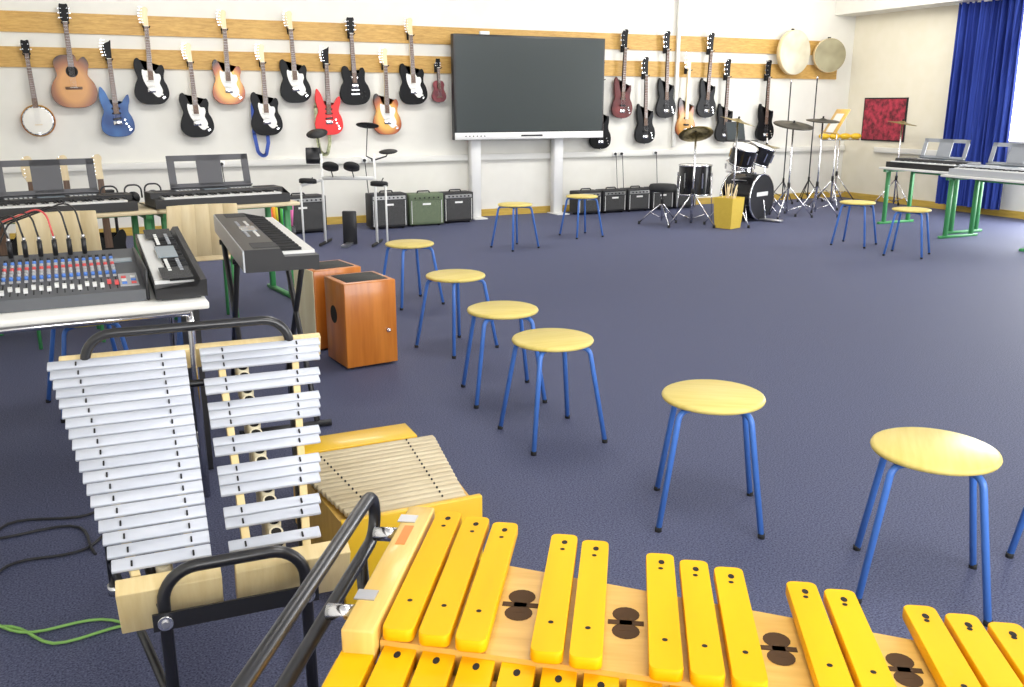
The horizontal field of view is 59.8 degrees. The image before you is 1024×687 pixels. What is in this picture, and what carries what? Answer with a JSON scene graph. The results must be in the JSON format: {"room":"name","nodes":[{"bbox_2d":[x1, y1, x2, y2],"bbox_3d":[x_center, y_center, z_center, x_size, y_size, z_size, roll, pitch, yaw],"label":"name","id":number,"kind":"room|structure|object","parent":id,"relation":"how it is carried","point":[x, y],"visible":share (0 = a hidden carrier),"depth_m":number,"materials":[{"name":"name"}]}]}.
{"room":"music classroom","nodes":[
{"label":"music classroom","id":0,"kind":"room"},
{"bbox_2d":[0,0,855,235],"bbox_3d":[-0.110,-3.241,11.420,11.920,3.150,0.200,-7,16,-24],"label":"wall","id":1,"kind":"structure","parent":0,"point":[426,127],"depth_m":10.86,"materials":[{"name":"paint"}]},
{"bbox_2d":[0,10,836,78],"bbox_3d":[-0.200,-3.648,11.142,11.216,0.540,0.020,-7,16,-24],"label":"strips","id":2,"kind":"object","parent":1,"relation":"attached to","point":[10,21],"visible":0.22,"depth_m":10.18,"materials":[{"name":"brown wood"}]},
{"bbox_2d":[19,40,55,136],"bbox_3d":[-4.890,-2.603,9.113,0.324,0.954,0.121,-7,16,-24],"label":"hanging banjo","id":3,"kind":"object","parent":2,"relation":"hanging from","point":[37,120],"visible":1,"depth_m":9.14,"materials":[{"name":"silver metal"}]},
{"bbox_2d":[51,3,97,107],"bbox_3d":[-4.554,-2.955,9.176,0.440,1.021,0.116,-8,17,-24],"label":"acoustic guitar","id":4,"kind":"object","parent":2,"relation":"hanging from","point":[72,87],"visible":1,"depth_m":9.20,"materials":[{"name":"orange wood"}]},
{"bbox_2d":[99,39,134,136],"bbox_3d":[-4.212,-2.689,9.410,0.329,0.989,0.116,-8,17,-23],"label":"guitar","id":5,"kind":"object","parent":2,"relation":"hanging from","point":[117,121],"visible":1,"depth_m":9.44,"materials":[{"name":"blue wood"}]},
{"bbox_2d":[133,6,168,104],"bbox_3d":[-3.865,-3.054,9.477,0.350,0.989,0.116,-6,16,-24],"label":"guitar","id":6,"kind":"object","parent":2,"relation":"hanging from","point":[151,88],"visible":1,"depth_m":9.50,"materials":[{"name":"black"}]},
{"bbox_2d":[179,43,213,136],"bbox_3d":[-3.483,-2.761,9.738,0.350,0.989,0.116,-9,17,-23],"label":"guitar","id":7,"kind":"object","parent":2,"relation":"hanging from","point":[196,121],"visible":1,"depth_m":9.77,"materials":[{"name":"black wood"}]},
{"bbox_2d":[212,10,244,104],"bbox_3d":[-3.143,-3.140,9.798,0.350,0.989,0.116,-7,16,-24],"label":"guitar","id":8,"kind":"object","parent":2,"relation":"hanging from","point":[228,89],"visible":1,"depth_m":9.82,"materials":[{"name":"brown wood"}]},
{"bbox_2d":[250,44,282,156],"bbox_3d":[-2.792,-2.735,10.074,0.350,1.234,0.116,-7,17,-24],"label":"guitar","id":9,"kind":"object","parent":2,"relation":"hanging from","point":[266,120],"visible":1,"depth_m":10.08,"materials":[{"name":"black wood"}]},
{"bbox_2d":[279,11,310,102],"bbox_3d":[-2.483,-3.238,10.086,0.350,0.989,0.116,-9,17,-23],"label":"guitar","id":10,"kind":"object","parent":2,"relation":"hanging from","point":[294,88],"visible":1,"depth_m":10.11,"materials":[{"name":"black"}]},
{"bbox_2d":[314,46,342,155],"bbox_3d":[-2.145,-2.807,10.362,0.335,1.234,0.116,-7,16,-24],"label":"guitar","id":11,"kind":"object","parent":2,"relation":"hanging from","point":[327,116],"visible":0.96,"depth_m":10.35,"materials":[{"name":"red wood"}]},
{"bbox_2d":[339,17,369,104],"bbox_3d":[-1.845,-3.282,10.378,0.360,0.974,0.116,-7,16,-24],"label":"guitar","id":12,"kind":"object","parent":2,"relation":"hanging from","point":[354,90],"visible":1,"depth_m":10.40,"materials":[{"name":"black"}]},
{"bbox_2d":[373,48,401,134],"bbox_3d":[-1.505,-2.997,10.617,0.350,0.989,0.116,-7,17,-24],"label":"guitar","id":13,"kind":"object","parent":2,"relation":"hanging from","point":[386,116],"visible":0.99,"depth_m":10.64,"materials":[{"name":"brown wood"}]},
{"bbox_2d":[399,18,427,104],"bbox_3d":[-1.202,-3.371,10.660,0.350,0.989,0.116,-9,17,-23],"label":"guitar","id":14,"kind":"object","parent":2,"relation":"hanging from","point":[413,90],"visible":1,"depth_m":10.69,"materials":[{"name":"black"}]},
{"bbox_2d":[431,58,445,102],"bbox_3d":[-0.900,-3.196,10.851,0.182,0.522,0.116,-8,17,-23],"label":"ukulele","id":15,"kind":"object","parent":2,"relation":"hanging from","point":[438,94],"visible":1,"depth_m":10.85,"materials":[{"name":"red wood"}]},
{"bbox_2d":[589,79,610,149],"bbox_3d":[1.176,-3.161,11.849,0.320,1.147,0.116,-7,17,-24],"label":"bass guitar","id":16,"kind":"object","parent":2,"relation":"hanging from","point":[597,143],"visible":0.37,"depth_m":11.94,"materials":[{"name":"black wood"}]},
{"bbox_2d":[611,29,631,117],"bbox_3d":[1.480,-3.584,11.880,0.320,1.147,0.116,-5,16,-24],"label":"bass guitar","id":17,"kind":"object","parent":2,"relation":"hanging from","point":[621,107],"visible":1,"depth_m":11.90,"materials":[{"name":"red"}]},
{"bbox_2d":[634,57,654,143],"bbox_3d":[1.805,-3.294,12.113,0.320,1.147,0.116,-8,17,-23],"label":"bass guitar","id":18,"kind":"object","parent":2,"relation":"hanging from","point":[644,132],"visible":1,"depth_m":12.14,"materials":[{"name":"black wood"}]},
{"bbox_2d":[655,31,675,118],"bbox_3d":[2.101,-3.658,12.156,0.320,1.147,0.116,-8,17,-23],"label":"bass guitar","id":19,"kind":"object","parent":2,"relation":"hanging from","point":[665,107],"visible":1,"depth_m":12.19,"materials":[{"name":"black wood"}]},
{"bbox_2d":[675,52,694,135],"bbox_3d":[2.423,-3.445,12.367,0.320,1.147,0.116,-6,16,-24],"label":"bass guitar","id":20,"kind":"object","parent":2,"relation":"hanging from","point":[685,120],"visible":0.8,"depth_m":12.38,"materials":[{"name":"brown wood"}]},
{"bbox_2d":[696,33,715,117],"bbox_3d":[2.738,-3.733,12.439,0.320,1.147,0.116,-5,16,-24],"label":"bass guitar","id":21,"kind":"object","parent":2,"relation":"hanging from","point":[706,105],"visible":1,"depth_m":12.46,"materials":[{"name":"black wood"}]},
{"bbox_2d":[714,59,732,142],"bbox_3d":[3.033,-3.440,12.659,0.320,1.147,0.116,-6,16,-24],"label":"bass guitar","id":22,"kind":"object","parent":2,"relation":"hanging from","point":[719,132],"visible":0.77,"depth_m":12.66,"materials":[{"name":"black wood"}]},
{"bbox_2d":[755,60,773,141],"bbox_3d":[3.694,-3.519,12.952,0.320,1.147,0.116,-7,17,-24],"label":"bass guitar","id":23,"kind":"object","parent":2,"relation":"hanging from","point":[764,129],"visible":0.99,"depth_m":12.97,"materials":[{"name":"black wood"}]},
{"bbox_2d":[777,28,809,74],"bbox_3d":[4.068,-4.220,12.891,0.620,0.640,0.092,-9,17,-30],"label":"drum","id":24,"kind":"object","parent":2,"relation":"hanging from","point":[793,48],"visible":1,"depth_m":12.84,"materials":[{"name":"white wood"}]},
{"bbox_2d":[812,37,845,72],"bbox_3d":[4.663,-4.247,13.107,0.480,0.500,0.092,-1,15,-5],"label":"drum","id":25,"kind":"object","parent":2,"relation":"hanging from","point":[829,54],"visible":1,"depth_m":13.07,"materials":[{"name":"beige wood"}]},
{"bbox_2d":[2,145,844,192],"bbox_3d":[-0.042,-2.074,11.580,11.470,0.773,0.123,-7,16,-24],"label":"wall trunking","id":26,"kind":"object","parent":1,"relation":"attached to","point":[503,156],"visible":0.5,"depth_m":11.05,"materials":[{"name":"white plastic"}]},
{"bbox_2d":[10,191,839,238],"bbox_3d":[-0.065,-1.738,11.721,11.510,0.090,0.016,-7,16,-24],"label":"baseboard","id":27,"kind":"structure","parent":1,"relation":"attached to","point":[536,209],"depth_m":11.73,"materials":[{"name":"brown wood"}]},
{"bbox_2d":[671,0,681,146],"bbox_3d":[2.267,-3.879,12.216,0.050,2.320,0.040,-7,16,-24],"label":"pipe","id":28,"kind":"object","parent":1,"relation":"attached to","point":[679,9],"visible":1,"depth_m":12.22,"materials":[{"name":"white plastic"}]},
{"bbox_2d":[0,197,1023,686],"bbox_3d":[2.842,-0.010,5.641,11.920,0.100,14.330,-7,16,-24],"label":"floor","id":29,"kind":"structure","parent":0,"point":[845,343],"depth_m":4.18,"materials":[{"name":"carpet"}]},
{"bbox_2d":[15,210,105,349],"bbox_3d":[-2.710,-0.412,5.376,0.442,0.804,0.487,-8,17,-28],"label":"chair","id":30,"kind":"object","parent":29,"relation":"on","point":[88,219],"visible":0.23,"depth_m":5.15,"materials":[{"name":"brown wood"}]},
{"bbox_2d":[0,511,120,644],"bbox_3d":[-1.488,0.704,2.758,0.480,0.010,1.017,-10,18,-32],"label":"cable","id":31,"kind":"object","parent":29,"relation":"on","point":[15,629],"visible":0.94,"depth_m":2.82,"materials":[{"name":"green plastic"}]},
{"bbox_2d":[0,154,126,255],"bbox_3d":[-3.446,-0.887,6.725,1.050,1.032,0.450,-9,17,-30],"label":"rack","id":32,"kind":"object","parent":29,"relation":"on","point":[109,240],"visible":0.2,"depth_m":6.89,"materials":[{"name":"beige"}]},
{"bbox_2d":[45,323,128,422],"bbox_3d":[-2.010,0.081,4.249,0.377,0.445,0.378,-11,18,-35],"label":"stool","id":33,"kind":"object","parent":29,"relation":"on","point":[117,325],"visible":0.2,"depth_m":4.24,"materials":[{"name":"blue metal"}]},
{"bbox_2d":[0,279,213,496],"bbox_3d":[-1.727,0.170,3.325,1.080,0.739,0.900,-7,17,-25],"label":"table","id":34,"kind":"object","parent":29,"relation":"on","point":[187,309],"visible":0.39,"depth_m":3.03,"materials":[{"name":"white"}]},
{"bbox_2d":[0,203,149,312],"bbox_3d":[-1.665,-0.335,3.207,0.595,0.293,0.675,-7,17,-25],"label":"console","id":35,"kind":"object","parent":34,"relation":"on","point":[40,281],"visible":1,"depth_m":3.14,"materials":[{"name":"grey plastic"}]},
{"bbox_2d":[135,226,207,300],"bbox_3d":[-1.316,-0.319,3.409,0.170,0.157,0.802,-7,17,-25],"label":"keyboard","id":36,"kind":"object","parent":34,"relation":"on","point":[173,271],"visible":1,"depth_m":3.25,"materials":[{"name":"black plastic"}]},
{"bbox_2d":[0,200,299,335],"bbox_3d":[-2.567,-0.596,6.244,2.070,0.720,0.620,-10,18,-32],"label":"table","id":37,"kind":"object","parent":29,"relation":"on","point":[147,213],"visible":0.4,"depth_m":6.33,"materials":[{"name":"brown wood"}]},
{"bbox_2d":[0,158,137,218],"bbox_3d":[-2.980,-1.013,5.760,0.960,0.329,0.377,-10,18,-32],"label":"keyboard","id":38,"kind":"object","parent":37,"relation":"on","point":[46,176],"visible":1,"depth_m":5.83,"materials":[{"name":"black plastic"}]},
{"bbox_2d":[99,183,161,201],"bbox_3d":[-2.667,-1.050,6.261,0.426,0.133,0.084,-13,20,-40],"label":"headphones","id":39,"kind":"object","parent":37,"relation":"on","point":[135,194],"visible":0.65,"depth_m":6.26,"materials":[{"name":"black plastic"}]},
{"bbox_2d":[144,154,289,208],"bbox_3d":[-2.100,-1.165,6.327,0.930,0.329,0.377,-10,18,-32],"label":"keyboard","id":40,"kind":"object","parent":37,"relation":"on","point":[211,188],"visible":1,"depth_m":6.35,"materials":[{"name":"black plastic"}]},
{"bbox_2d":[176,317,183,345],"bbox_3d":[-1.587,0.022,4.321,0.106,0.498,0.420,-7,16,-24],"label":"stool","id":41,"kind":"object","parent":29,"relation":"on","point":[179,334],"visible":0.04,"depth_m":4.36,"materials":[{"name":"blue metal"}]},
{"bbox_2d":[47,316,350,686],"bbox_3d":[-0.779,0.417,2.302,0.741,0.804,0.866,-6,16,-21],"label":"metallophone","id":42,"kind":"object","parent":29,"relation":"on","point":[125,409],"visible":0.98,"depth_m":2.18,"materials":[{"name":"metal"}]},
{"bbox_2d":[166,203,239,319],"bbox_3d":[-2.004,-0.516,5.763,0.442,0.804,0.487,-7,17,-26],"label":"chair","id":43,"kind":"object","parent":29,"relation":"on","point":[195,222],"visible":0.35,"depth_m":5.54,"materials":[{"name":"brown wood"}]},
{"bbox_2d":[213,213,331,434],"bbox_3d":[-1.164,-0.124,4.221,0.400,0.854,1.300,-6,16,-22],"label":"electronic keyboard","id":44,"kind":"object","parent":29,"relation":"on","point":[256,244],"visible":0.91,"depth_m":3.94,"materials":[{"name":"black plastic"}]},
{"bbox_2d":[271,206,296,235],"bbox_3d":[-2.428,-1.304,9.377,0.270,0.466,0.160,-9,18,-31],"label":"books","id":45,"kind":"object","parent":29,"relation":"on","point":[274,210],"visible":0.2,"depth_m":9.35,"materials":[{"name":"multicoloured paper"}]},
{"bbox_2d":[271,192,326,232],"bbox_3d":[-2.398,-1.473,10.040,0.560,0.448,0.280,-9,18,-31],"label":"amplifier","id":46,"kind":"object","parent":29,"relation":"on","point":[312,203],"visible":0.59,"depth_m":9.98,"materials":[{"name":"fabric"}]},
{"bbox_2d":[293,259,360,349],"bbox_3d":[-1.095,-0.234,5.350,0.304,0.482,0.324,-10,18,-33],"label":"cajon at the back","id":47,"kind":"object","parent":29,"relation":"on","point":[312,307],"visible":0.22,"depth_m":5.20,"materials":[{"name":"orange wood"}]},
{"bbox_2d":[299,122,396,246],"bbox_3d":[-1.629,-1.616,9.049,1.002,1.229,0.471,1,15,5],"label":"drum kit","id":48,"kind":"object","parent":29,"relation":"on","point":[313,154],"visible":0.98,"depth_m":9.03,"materials":[{"name":"white"}]},
{"bbox_2d":[324,271,397,368],"bbox_3d":[-0.838,-0.134,4.976,0.301,0.482,0.324,-9,17,-31],"label":"front cajon","id":49,"kind":"object","parent":29,"relation":"on","point":[360,306],"visible":1,"depth_m":4.87,"materials":[{"name":"orange wood"}]},
{"bbox_2d":[365,190,407,229],"bbox_3d":[-1.466,-1.573,10.435,0.440,0.438,0.260,-7,16,-24],"label":"amplifier","id":50,"kind":"object","parent":29,"relation":"on","point":[396,201],"visible":0.89,"depth_m":10.35,"materials":[{"name":"plastic"}]},
{"bbox_2d":[293,423,482,603],"bbox_3d":[-0.436,0.523,2.942,0.520,0.266,0.728,-7,16,-24],"label":"wooden xylophone","id":51,"kind":"object","parent":29,"relation":"on","point":[404,469],"visible":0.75,"depth_m":2.81,"materials":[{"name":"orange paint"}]},
{"bbox_2d":[383,239,444,309],"bbox_3d":[-0.736,-0.512,6.459,0.363,0.445,0.364,-10,18,-33],"label":"stool","id":52,"kind":"object","parent":29,"relation":"on","point":[405,244],"visible":0.93,"depth_m":6.39,"materials":[{"name":"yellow wood"}]},
{"bbox_2d":[407,190,443,226],"bbox_3d":[-1.057,-1.629,10.689,0.430,0.413,0.250,-7,16,-24],"label":"amplifier","id":53,"kind":"object","parent":29,"relation":"on","point":[424,207],"visible":0.93,"depth_m":10.59,"materials":[{"name":"green"}]},
{"bbox_2d":[440,189,472,222],"bbox_3d":[-0.697,-1.696,10.962,0.400,0.403,0.240,-8,17,-27],"label":"amplifier","id":54,"kind":"object","parent":29,"relation":"on","point":[457,205],"visible":0.91,"depth_m":10.87,"materials":[{"name":"fabric"}]},
{"bbox_2d":[415,269,498,358],"bbox_3d":[-0.330,-0.192,5.265,0.363,0.445,0.364,-14,21,-43],"label":"stool","id":55,"kind":"object","parent":29,"relation":"on","point":[454,276],"visible":0.99,"depth_m":5.21,"materials":[{"name":"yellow wood"}]},
{"bbox_2d":[461,301,546,408],"bbox_3d":[-0.045,0.040,4.399,0.363,0.445,0.364,-4,15,-13],"label":"stool","id":56,"kind":"object","parent":29,"relation":"on","point":[489,311],"visible":0.98,"depth_m":4.30,"materials":[{"name":"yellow wood"}]},
{"bbox_2d":[490,202,539,251],"bbox_3d":[0.030,-1.187,8.978,0.363,0.445,0.364,-12,19,-38],"label":"stool","id":57,"kind":"object","parent":29,"relation":"on","point":[514,205],"visible":1,"depth_m":8.93,"materials":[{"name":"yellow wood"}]},
{"bbox_2d":[450,31,604,219],"bbox_3d":[0.207,-2.769,11.379,2.090,2.260,0.300,-7,16,-24],"label":"display","id":58,"kind":"object","parent":29,"relation":"on","point":[503,86],"visible":0.97,"depth_m":11.17,"materials":[{"name":"black"}]},
{"bbox_2d":[498,328,607,455],"bbox_3d":[0.173,0.188,3.848,0.363,0.445,0.364,-7,16,-24],"label":"stool","id":59,"kind":"object","parent":29,"relation":"on","point":[542,340],"visible":1,"depth_m":3.77,"materials":[{"name":"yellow wood"}]},
{"bbox_2d":[559,194,603,238],"bbox_3d":[0.763,-1.401,9.778,0.363,0.445,0.364,-8,17,-29],"label":"stool","id":60,"kind":"object","parent":29,"relation":"on","point":[579,197],"visible":1,"depth_m":9.71,"materials":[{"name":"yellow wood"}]},
{"bbox_2d":[569,188,601,214],"bbox_3d":[0.978,-1.887,11.799,0.370,0.338,0.240,-8,17,-27],"label":"amplifier","id":61,"kind":"object","parent":29,"relation":"on","point":[591,206],"visible":0.73,"depth_m":11.73,"materials":[{"name":"plastic"}]},
{"bbox_2d":[595,187,625,212],"bbox_3d":[1.328,-1.935,11.976,0.370,0.338,0.240,-8,17,-27],"label":"amplifier","id":62,"kind":"object","parent":29,"relation":"on","point":[613,199],"visible":0.9,"depth_m":11.88,"materials":[{"name":"fabric"}]},
{"bbox_2d":[230,492,1023,686],"bbox_3d":[0.443,0.744,1.344,1.602,0.667,0.904,2,15,7],"label":"yellow xylophone","id":63,"kind":"object","parent":29,"relation":"on","point":[434,617],"visible":1,"depth_m":1.39,"materials":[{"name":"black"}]},
{"bbox_2d":[620,185,649,211],"bbox_3d":[1.679,-1.982,12.153,0.370,0.338,0.240,-8,17,-27],"label":"amplifier","id":64,"kind":"object","parent":29,"relation":"on","point":[637,197],"visible":0.91,"depth_m":12.06,"materials":[{"name":"fabric"}]},
{"bbox_2d":[638,183,676,227],"bbox_3d":[1.846,-1.664,10.672,0.482,0.490,0.482,-7,16,-24],"label":"stool","id":65,"kind":"object","parent":29,"relation":"on","point":[662,188],"visible":1,"depth_m":10.57,"materials":[{"name":"black leather"}]},
{"bbox_2d":[646,187,673,209],"bbox_3d":[2.029,-2.030,12.330,0.370,0.338,0.240,-8,17,-27],"label":"amplifier","id":66,"kind":"object","parent":29,"relation":"on","point":[655,197],"visible":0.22,"depth_m":12.23,"materials":[{"name":"fabric"}]},
{"bbox_2d":[673,185,695,208],"bbox_3d":[2.380,-2.077,12.507,0.370,0.338,0.240,-8,17,-27],"label":"amplifier","id":67,"kind":"object","parent":29,"relation":"on","point":[682,199],"visible":0.23,"depth_m":12.40,"materials":[{"name":"fabric"}]},
{"bbox_2d":[654,379,765,539],"bbox_3d":[0.690,0.386,3.110,0.363,0.445,0.364,2,15,8],"label":"stool","id":68,"kind":"object","parent":29,"relation":"on","point":[701,396],"visible":1,"depth_m":3.00,"materials":[{"name":"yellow wood"}]},
{"bbox_2d":[714,183,744,228],"bbox_3d":[2.534,-1.619,10.413,0.255,0.529,0.255,-14,21,-43],"label":"basket","id":69,"kind":"object","parent":29,"relation":"on","point":[728,210],"visible":1,"depth_m":10.36,"materials":[{"name":"plastic"}]},
{"bbox_2d":[725,122,757,141],"bbox_3d":[3.118,-2.397,12.077,0.455,1.178,0.480,-10,18,-33],"label":"music stand","id":70,"kind":"object","parent":29,"relation":"on","point":[730,127],"visible":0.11,"depth_m":11.98,"materials":[{"name":"black metal"}]},
{"bbox_2d":[669,116,839,227],"bbox_3d":[2.898,-2.185,11.121,2.595,1.277,1.254,-11,18,-34],"label":"drum kit","id":71,"kind":"object","parent":29,"relation":"on","point":[693,179],"visible":0.94,"depth_m":10.99,"materials":[{"name":"black"}]},
{"bbox_2d":[774,80,792,203],"bbox_3d":[4.017,-2.913,12.921,0.411,1.740,0.360,-7,16,-24],"label":"microphone stand","id":72,"kind":"object","parent":29,"relation":"on","point":[783,179],"visible":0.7,"depth_m":13.02,"materials":[{"name":"silver"}]},
{"bbox_2d":[796,76,822,201],"bbox_3d":[4.398,-3.014,13.182,0.388,1.800,0.405,-7,16,-24],"label":"microphone stand","id":73,"kind":"object","parent":29,"relation":"on","point":[808,181],"visible":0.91,"depth_m":13.28,"materials":[{"name":"silver"}]},
{"bbox_2d":[807,109,849,210],"bbox_3d":[4.395,-2.553,12.346,0.493,1.342,0.547,8,17,27],"label":"music stand","id":74,"kind":"object","parent":29,"relation":"on","point":[839,115],"visible":0.83,"depth_m":12.27,"materials":[{"name":"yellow metal"}]},
{"bbox_2d":[817,133,860,202],"bbox_3d":[4.812,-2.638,13.330,0.561,0.995,0.511,-11,19,-36],"label":"stand","id":75,"kind":"object","parent":29,"relation":"on","point":[845,136],"visible":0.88,"depth_m":13.16,"materials":[{"name":"silver metal"}]},
{"bbox_2d":[830,200,876,248],"bbox_3d":[3.535,-1.237,9.166,0.364,0.445,0.363,12,19,39],"label":"stool","id":76,"kind":"object","parent":29,"relation":"on","point":[862,203],"visible":1,"depth_m":9.11,"materials":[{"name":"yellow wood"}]},
{"bbox_2d":[870,119,915,206],"bbox_3d":[5.408,-2.495,12.381,0.550,1.211,0.513,-7,16,-24],"label":"cymbal stand","id":77,"kind":"object","parent":29,"relation":"on","point":[902,122],"visible":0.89,"depth_m":12.44,"materials":[{"name":"silver metal"}]},
{"bbox_2d":[882,207,931,258],"bbox_3d":[3.807,-1.070,8.542,0.364,0.445,0.363,10,18,34],"label":"stool","id":78,"kind":"object","parent":29,"relation":"on","point":[912,210],"visible":1,"depth_m":8.49,"materials":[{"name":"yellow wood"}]},
{"bbox_2d":[853,427,1002,626],"bbox_3d":[1.224,0.513,2.635,0.364,0.445,0.363,5,16,20],"label":"stool","id":79,"kind":"object","parent":29,"relation":"on","point":[927,450],"visible":0.96,"depth_m":2.54,"materials":[{"name":"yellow wood"}]},
{"bbox_2d":[877,167,983,233],"bbox_3d":[4.906,-1.697,10.428,0.600,0.680,1.100,-7,16,-24],"label":"keyboard stand","id":80,"kind":"object","parent":29,"relation":"on","point":[888,170],"visible":0.58,"depth_m":10.35,"materials":[{"name":"green metal"}]},
{"bbox_2d":[886,138,980,171],"bbox_3d":[4.869,-2.185,10.279,0.397,0.334,1.000,-7,16,-24],"label":"keyboard","id":81,"kind":"object","parent":80,"relation":"on","point":[942,161],"visible":0.98,"depth_m":10.29,"materials":[{"name":"black plastic"}]},
{"bbox_2d":[937,174,1023,251],"bbox_3d":[5.081,-1.381,9.251,0.600,0.680,1.100,-7,16,-24],"label":"keyboard stand","id":82,"kind":"object","parent":29,"relation":"on","point":[951,178],"visible":0.85,"depth_m":9.59,"materials":[{"name":"green metal"}]},
{"bbox_2d":[948,142,1023,179],"bbox_3d":[5.044,-1.869,9.103,0.397,0.334,1.000,-7,16,-24],"label":"keyboard","id":83,"kind":"object","parent":82,"relation":"on","point":[1013,169],"visible":1,"depth_m":9.18,"materials":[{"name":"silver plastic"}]},
{"bbox_2d":[1005,507,1023,558],"bbox_3d":[1.834,0.470,2.797,0.364,0.445,0.363,15,21,43],"label":"stool","id":84,"kind":"object","parent":29,"relation":"on","point":[1018,531],"visible":1,"depth_m":2.83,"materials":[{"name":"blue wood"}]},
{"bbox_2d":[840,5,1023,211],"bbox_3d":[8.166,-2.214,7.586,0.200,3.150,13.930,-7,16,-24],"label":"wall","id":85,"kind":"structure","parent":0,"point":[901,54],"depth_m":12.72,"materials":[{"name":"paint"}]},
{"bbox_2d":[861,97,908,141],"bbox_3d":[5.465,-3.291,13.093,0.024,0.620,0.800,-7,16,-24],"label":"poster","id":86,"kind":"object","parent":85,"relation":"attached to","point":[877,112],"visible":1,"depth_m":13.08,"materials":[{"name":"red paper"}]},
{"bbox_2d":[874,147,936,155],"bbox_3d":[5.764,-2.695,12.552,0.050,0.075,1.680,-7,16,-24],"label":"rail","id":87,"kind":"object","parent":85,"relation":"attached to","point":[876,149],"visible":0.51,"depth_m":12.78,"materials":[{"name":"white plastic"}]},
{"bbox_2d":[841,191,1023,218],"bbox_3d":[8.075,-0.719,7.920,0.016,0.090,13.870,-7,16,-24],"label":"baseboard","id":88,"kind":"structure","parent":85,"relation":"attached to","point":[921,203],"depth_m":12.49,"materials":[{"name":"brown wood"}]},
{"bbox_2d":[1009,19,1023,140],"bbox_3d":[7.115,-3.063,9.946,0.020,1.670,3.750,-7,16,-24],"label":"window","id":89,"kind":"structure","parent":85,"relation":"in","point":[1017,122],"depth_m":11.37,"materials":[{"name":"white glass"}]},
{"bbox_3d":[2.842,-3.150,4.800,11.920,0.100,14.330,-7,16,-24],"label":"ceiling","id":90,"kind":"structure","parent":0,"visible":0},
{"bbox_2d":[835,0,978,15],"bbox_3d":[7.884,-3.474,7.114,0.420,0.470,13.928,-7,16,-24],"label":"beam","id":91,"kind":"structure","parent":90,"relation":"attached to","point":[843,7],"depth_m":12.48,"materials":[{"name":"paint"}]},
{"bbox_2d":[935,0,1023,209],"bbox_3d":[5.995,-3.066,11.491,0.173,2.575,1.000,-7,16,-24],"label":"curtain","id":92,"kind":"object","parent":91,"relation":"hanging from","point":[980,102],"visible":0.91,"depth_m":11.39,"materials":[{"name":"fabric"}]}
]}

